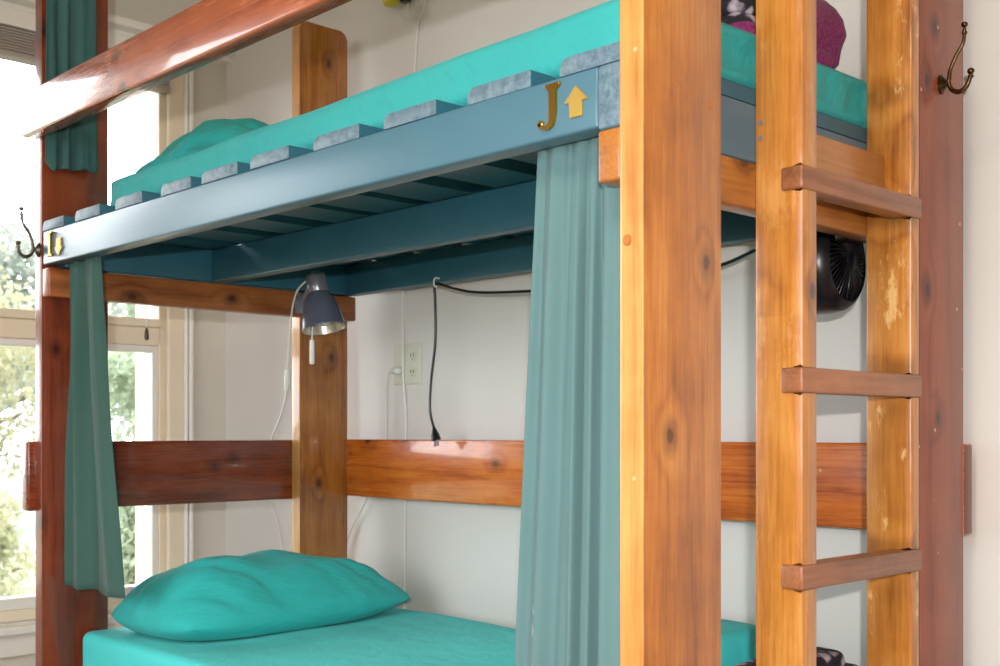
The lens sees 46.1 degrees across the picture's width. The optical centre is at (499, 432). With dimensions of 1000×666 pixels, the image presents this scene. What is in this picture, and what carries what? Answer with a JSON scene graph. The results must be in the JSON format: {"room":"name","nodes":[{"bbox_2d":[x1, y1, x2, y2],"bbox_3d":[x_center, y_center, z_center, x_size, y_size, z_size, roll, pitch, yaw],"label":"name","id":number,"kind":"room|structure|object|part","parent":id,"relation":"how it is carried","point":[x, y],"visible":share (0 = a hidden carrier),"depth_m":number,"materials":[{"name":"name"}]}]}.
{"room":"dormitory","nodes":[
{"label":"dormitory","id":0,"kind":"room"},
{"bbox_2d":[0,0,225,665],"bbox_3d":[-2.683,-0.400,2.491,4.669,2.700,0.160,0,0,-44],"label":"wall","id":1,"kind":"structure","parent":0,"point":[209,79],"depth_m":3.99,"materials":[{"name":"paint"}]},
{"bbox_2d":[0,70,193,657],"bbox_3d":[-1.589,-0.305,3.458,1.543,1.960,0.130,0,0,-44],"label":"window","id":2,"kind":"structure","parent":1,"relation":"in","point":[168,350],"depth_m":3.89,"materials":[{"name":"beige paint"}]},
{"bbox_3d":[-1.564,0.629,3.438,1.535,0.092,0.065,0,0,-44],"label":"sill","id":3,"kind":"part","parent":2,"relation":"part of","materials":[{"name":"white paint"}]},
{"bbox_3d":[-1.603,0.128,3.478,1.255,0.825,0.054,0,0,-44],"label":"sash","id":4,"kind":"part","parent":2,"relation":"part of","materials":[{"name":"white paint"}]},
{"bbox_2d":[0,5,170,339],"bbox_3d":[-1.555,-0.779,3.425,1.290,0.966,0.068,0,0,-44],"label":"window blind","id":5,"kind":"object","parent":2,"relation":"attached to","point":[17,27],"visible":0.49,"depth_m":3.52,"materials":[{"name":"white paint"}]},
{"bbox_3d":[-1.559,-1.236,3.429,1.290,0.052,0.056,0,0,-44],"label":"head rail","id":6,"kind":"part","parent":5,"relation":"part of","materials":[{"name":"white paint"}]},
{"bbox_3d":[-1.138,-0.777,3.787,0.005,0.885,0.004,0,0,1],"label":"pull cord","id":7,"kind":"part","parent":5,"relation":"part of","materials":[{"name":"white fabric"}]},
{"bbox_3d":[-1.568,-0.351,3.442,1.465,1.868,0.019,0,0,-44],"label":"casing","id":8,"kind":"part","parent":2,"relation":"part of","materials":[{"name":"beige paint"}]},
{"bbox_3d":[-1.579,-0.351,3.425,1.511,1.868,0.029,0,0,-44],"label":"moulding","id":9,"kind":"part","parent":2,"relation":"part of","materials":[{"name":"white paint"}]},
{"bbox_2d":[0,0,238,63],"bbox_3d":[-2.600,-1.287,2.405,4.669,0.038,0.090,0,0,-44],"label":"trim","id":10,"kind":"structure","parent":1,"relation":"attached to","point":[118,25],"depth_m":3.71,"materials":[{"name":"white paint"}]},
{"bbox_2d":[135,92,145,583],"bbox_3d":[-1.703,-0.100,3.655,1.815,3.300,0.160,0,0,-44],"label":"trim","id":11,"kind":"structure","parent":1,"relation":"attached to","point":[140,100],"depth_m":4.13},
{"bbox_2d":[226,0,999,665],"bbox_3d":[1.042,-0.400,2.053,0.100,2.700,6.033,0,0,-44],"label":"wall","id":12,"kind":"structure","parent":0,"point":[462,559],"depth_m":3.11,"materials":[{"name":"white paint"}]},
{"bbox_2d":[382,0,411,6],"bbox_3d":[-0.300,-1.252,3.318,0.084,0.093,0.121,0,0,-44],"label":"lamp","id":13,"kind":"object","parent":12,"relation":"attached to","point":[388,3],"visible":1,"depth_m":3.31,"materials":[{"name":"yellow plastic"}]},
{"bbox_3d":[-0.315,-1.252,3.332,0.080,0.092,0.080,0,0,-44],"label":"lamp shade","id":14,"kind":"part","parent":13,"relation":"part of","materials":[{"name":"yellow plastic"}]},
{"bbox_2d":[399,0,411,3],"bbox_3d":[-0.266,-1.240,3.295,0.040,0.070,0.040,0,0,-44],"label":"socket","id":15,"kind":"object","parent":13,"relation":"attached to","point":[402,1],"depth_m":3.29,"materials":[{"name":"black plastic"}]},
{"bbox_2d":[394,343,421,384],"bbox_3d":[-0.264,-0.193,3.335,0.010,0.115,0.121,0,0,-44],"label":"wall outlet","id":16,"kind":"object","parent":12,"relation":"attached to","point":[412,352],"visible":1,"depth_m":3.32,"materials":[{"name":"beige plastic"}]},
{"bbox_2d":[347,367,401,542],"bbox_3d":[-0.388,0.117,3.444,0.025,0.607,0.304,0,0,-44],"label":"power cord","id":17,"kind":"object","parent":16,"relation":"attached to","point":[394,370],"visible":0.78,"depth_m":3.39,"materials":[{"name":"white plastic"}]},
{"bbox_2d":[409,366,416,377],"bbox_3d":[-0.246,-0.170,3.313,0.003,0.034,0.034,0,0,-44],"label":"socket","id":18,"kind":"object","parent":16,"relation":"attached to","point":[412,369],"depth_m":3.31,"materials":[{"name":"beige plastic"}]},
{"bbox_2d":[409,350,416,360],"bbox_3d":[-0.246,-0.216,3.313,0.003,0.034,0.034,0,0,-44],"label":"socket","id":19,"kind":"object","parent":16,"relation":"attached to","point":[412,353],"depth_m":3.31,"materials":[{"name":"beige plastic"}]},
{"bbox_2d":[397,0,426,608],"bbox_3d":[-0.244,-0.347,3.299,0.029,1.894,0.127,0,0,-44],"label":"cable","id":20,"kind":"object","parent":12,"relation":"attached to","point":[419,15],"visible":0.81,"depth_m":3.34,"materials":[{"name":"white plastic"}]},
{"bbox_3d":[-0.677,0.975,0.402,4.869,0.050,6.033,0,0,-44],"label":"floor","id":21,"kind":"structure","parent":0,"visible":0},
{"bbox_2d":[15,0,974,665],"bbox_3d":[-0.146,-0.107,2.455,0.992,2.115,1.977,0,0,-44],"label":"bunk bed","id":22,"kind":"object","parent":21,"relation":"on","point":[701,161],"visible":0.99,"depth_m":1.93,"materials":[{"name":"brown wood"}]},
{"bbox_3d":[-1.110,-0.437,2.818,0.009,0.033,0.026,0,0,-44],"label":"plate","id":23,"kind":"part","parent":22,"relation":"part of","materials":[{"name":"grey metal"}]},
{"bbox_3d":[-1.060,-0.443,2.769,0.006,0.058,0.027,0,0,-44],"label":"letter plate","id":24,"kind":"part","parent":22,"relation":"part of","materials":[{"name":"gold metal"}]},
{"bbox_3d":[-1.027,-0.432,2.736,0.004,0.042,0.043,0,0,-44],"label":"arrow plate","id":25,"kind":"part","parent":22,"relation":"part of","materials":[{"name":"yellow metal"}]},
{"bbox_2d":[45,0,97,172],"bbox_3d":[-1.034,-0.872,2.837,0.126,0.496,0.022,0,0,-33],"label":"curtain","id":26,"kind":"object","parent":22,"relation":"hanging from","point":[71,25],"visible":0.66,"depth_m":2.84,"materials":[{"name":"teal fabric"}]},
{"bbox_3d":[-1.048,-0.107,2.879,0.165,2.115,0.039,0,0,-44],"label":"post","id":27,"kind":"part","parent":22,"relation":"part of","materials":[{"name":"red wood"}]},
{"bbox_2d":[64,257,124,597],"bbox_3d":[-0.923,-0.015,2.678,0.042,0.764,0.292,0,0,-44],"label":"curtain","id":28,"kind":"object","parent":22,"relation":"hanging from","point":[93,559],"visible":1,"depth_m":2.71,"materials":[{"name":"teal fabric"}]},
{"bbox_3d":[-0.817,0.106,3.155,0.917,0.168,0.038,0,0,-44],"label":"head rail","id":29,"kind":"part","parent":22,"relation":"part of","materials":[{"name":"brown wood"}]},
{"bbox_3d":[-0.476,-0.754,2.135,0.040,0.104,1.878,0,0,-44],"label":"guard rail","id":30,"kind":"part","parent":22,"relation":"part of","materials":[{"name":"brown wood"}]},
{"bbox_2d":[83,607,515,665],"bbox_3d":[-0.126,0.556,2.504,0.820,0.168,1.755,0,0,-44],"label":"mattress","id":31,"kind":"object","parent":22,"relation":"on","point":[394,636],"visible":0.54,"depth_m":2.64,"materials":[{"name":"teal fabric"}]},
{"bbox_2d":[111,549,410,640],"bbox_3d":[-0.585,0.385,2.963,0.736,0.178,0.420,0,0,-44],"label":"pillow","id":32,"kind":"object","parent":31,"relation":"on","point":[264,592],"visible":1,"depth_m":2.75,"materials":[{"name":"teal fabric"}]},
{"bbox_2d":[721,619,755,665],"bbox_3d":[0.351,0.425,2.448,0.188,0.094,0.444,0,0,-34],"label":"sheet","id":33,"kind":"object","parent":31,"relation":"on","point":[738,639],"visible":0.15,"depth_m":2.27,"materials":[{"name":"teal fabric"}]},
{"bbox_2d":[734,647,857,665],"bbox_3d":[0.454,0.424,1.946,0.546,0.096,0.119,0,0,-44],"label":"quilt","id":34,"kind":"object","parent":31,"relation":"on","point":[824,656],"visible":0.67,"depth_m":2.01,"materials":[{"name":"fabric"}]},
{"bbox_2d":[271,271,345,549],"bbox_3d":[-0.548,-0.003,3.244,0.121,0.865,0.332,0,0,-44],"label":"reading lamp","id":35,"kind":"object","parent":22,"relation":"attached to","point":[322,314],"visible":0.94,"depth_m":3.16,"materials":[{"name":"grey metal"}]},
{"bbox_2d":[284,369,289,389],"bbox_3d":[-0.587,-0.145,3.239,0.017,0.058,0.030,0,0,-20],"label":"switch","id":36,"kind":"object","parent":35,"relation":"attached to","point":[287,371],"depth_m":3.23,"materials":[{"name":"white paint"}]},
{"bbox_3d":[-0.588,0.005,3.282,0.050,0.851,0.238,0,0,-29],"label":"lamp cord","id":37,"kind":"part","parent":35,"relation":"part of","materials":[{"name":"white plastic"}]},
{"bbox_3d":[-0.507,-0.217,3.171,0.014,0.068,0.014,0,0,-44],"label":"pull handle","id":38,"kind":"part","parent":35,"relation":"part of","materials":[{"name":"white paint"}]},
{"bbox_3d":[-0.474,-0.324,3.167,0.121,0.119,0.119,0,0,-44],"label":"lamp shade","id":39,"kind":"part","parent":35,"relation":"part of","materials":[{"name":"metal"}]},
{"bbox_3d":[-0.519,-0.107,3.387,0.165,2.115,0.039,0,0,-44],"label":"post","id":40,"kind":"part","parent":22,"relation":"part of","materials":[{"name":"orange wood"}]},
{"bbox_3d":[-0.468,-0.439,2.183,0.039,0.080,1.758,0,0,-44],"label":"rail","id":41,"kind":"part","parent":22,"relation":"part of","materials":[{"name":"blue paint"}]},
{"bbox_2d":[111,0,866,205],"bbox_3d":[-0.090,-0.550,2.443,0.835,0.094,1.673,0,0,-44],"label":"mattress","id":42,"kind":"object","parent":22,"relation":"on","point":[543,49],"visible":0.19,"depth_m":1.88,"materials":[{"name":"teal fabric"}]},
{"bbox_2d":[137,118,267,171],"bbox_3d":[-0.572,-0.667,2.892,0.580,0.154,0.420,0,0,-44],"label":"pillow","id":43,"kind":"object","parent":42,"relation":"on","point":[209,133],"visible":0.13,"depth_m":2.67,"materials":[{"name":"teal fabric"}]},
{"bbox_2d":[721,0,845,68],"bbox_3d":[0.411,-0.675,1.980,0.333,0.155,0.238,0,0,-44],"label":"quilt","id":44,"kind":"object","parent":42,"relation":"on","point":[741,14],"visible":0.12,"depth_m":1.94,"materials":[{"name":"purple fabric"}]},
{"bbox_3d":[0.067,-0.441,1.596,0.006,0.062,0.042,0,0,-44],"label":"letter plate","id":45,"kind":"part","parent":22,"relation":"part of","materials":[{"name":"gold metal"}]},
{"bbox_3d":[0.164,-0.435,2.767,0.039,0.086,1.724,0,0,-44],"label":"rail","id":46,"kind":"part","parent":22,"relation":"part of","materials":[{"name":"teal paint"}]},
{"bbox_2d":[514,136,619,665],"bbox_3d":[0.089,0.086,1.652,0.031,1.031,0.220,0,0,-44],"label":"curtain","id":47,"kind":"object","parent":22,"relation":"hanging from","point":[568,594],"visible":0.94,"depth_m":1.64,"materials":[{"name":"teal fabric"}]},
{"bbox_3d":[0.101,-0.440,1.561,0.004,0.042,0.043,0,0,-44],"label":"arrow plate","id":48,"kind":"part","parent":22,"relation":"part of","materials":[{"name":"yellow metal"}]},
{"bbox_2d":[428,231,866,446],"bbox_3d":[0.248,-0.182,2.579,0.187,0.441,1.364,0,0,-35],"label":"fan","id":49,"kind":"object","parent":22,"relation":"hanging from","point":[840,261],"visible":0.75,"depth_m":2.07,"materials":[{"name":"black plastic"}]},
{"bbox_3d":[0.226,-0.199,2.646,0.131,0.385,1.231,0,0,-37],"label":"fan cord","id":50,"kind":"part","parent":49,"relation":"part of","materials":[{"name":"black plastic"}]},
{"bbox_2d":[830,235,863,300],"bbox_3d":[0.618,-0.304,2.081,0.021,0.151,0.151,0,0,42],"label":"grille","id":51,"kind":"object","parent":49,"relation":"attached to","point":[853,271],"depth_m":2.07,"materials":[{"name":"black plastic"}]},
{"bbox_3d":[0.182,0.103,2.804,0.036,0.166,1.910,0,0,-44],"label":"wall rail","id":52,"kind":"part","parent":22,"relation":"part of","materials":[{"name":"orange wood"}]},
{"bbox_3d":[0.227,-0.107,1.551,0.165,2.115,0.039,0,0,-44],"label":"post","id":53,"kind":"part","parent":22,"relation":"part of","materials":[{"name":"brown wood"}]},
{"bbox_3d":[0.756,-0.107,2.059,0.165,2.115,0.039,0,0,-44],"label":"post","id":54,"kind":"part","parent":22,"relation":"part of","materials":[{"name":"red wood"}]},
{"bbox_3d":[0.769,-0.604,2.039,0.026,0.033,0.009,0,0,-44],"label":"plate","id":55,"kind":"part","parent":22,"relation":"part of","materials":[{"name":"brown metal"}]},
{"label":"outside","id":56,"kind":"structure","parent":0,"visible":0},
{"bbox_2d":[0,466,35,596],"bbox_3d":[-8.549,1.850,6.961,95.000,0.200,100.000,0,0,-44],"label":"lawn","id":57,"kind":"structure","parent":56,"point":[5,482],"depth_m":16.15,"materials":[{"name":"green plant"}]},
{"bbox_2d":[0,239,35,478],"bbox_3d":[-9.904,-1.051,20.260,4.456,5.706,4.806,0,0,15],"label":"street tree","id":58,"kind":"object","parent":57,"relation":"on","point":[7,358],"visible":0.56,"depth_m":20.70,"materials":[{"name":"green plant"}]},
{"bbox_2d":[0,207,35,440],"bbox_3d":[-13.579,-2.075,29.510,7.997,7.756,7.456,0,0,42],"label":"street tree","id":59,"kind":"object","parent":57,"relation":"on","point":[17,264],"visible":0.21,"depth_m":30.10,"materials":[{"name":"green plant"}]},
{"bbox_2d":[0,487,35,596],"bbox_3d":[-5.529,1.193,12.062,1.584,1.260,1.268,0,0,-4],"label":"shrub","id":60,"kind":"object","parent":57,"relation":"on","point":[9,541],"visible":0.98,"depth_m":12.07,"materials":[{"name":"green plant"}]},
{"bbox_2d":[108,303,133,428],"bbox_3d":[-11.990,-2.891,41.044,8.594,9.399,8.728,0,0,-44],"label":"street tree","id":61,"kind":"object","parent":57,"relation":"on","point":[115,309],"visible":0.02,"depth_m":39.87,"materials":[{"name":"green plant"}]},
{"bbox_2d":[108,351,134,584],"bbox_3d":[-3.250,0.490,10.607,1.385,2.654,1.434,0,0,-44],"label":"shrub","id":62,"kind":"object","parent":57,"relation":"on","point":[125,372],"visible":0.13,"depth_m":10.56,"materials":[{"name":"green plant"}]},
{"bbox_2d":[108,304,134,433],"bbox_3d":[-7.102,-2.191,28.422,5.738,7.990,6.184,0,0,-44],"label":"street tree","id":63,"kind":"object","parent":57,"relation":"on","point":[131,307],"visible":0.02,"depth_m":26.98,"materials":[{"name":"green plant"}]},
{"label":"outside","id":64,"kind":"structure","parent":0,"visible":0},
{"bbox_2d":[0,487,128,553],"bbox_3d":[-16.025,1.740,21.965,85.000,0.020,20.000,0,0,-44],"label":"street","id":65,"kind":"structure","parent":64,"point":[27,519],"depth_m":22.01,"materials":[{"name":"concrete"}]}
]}

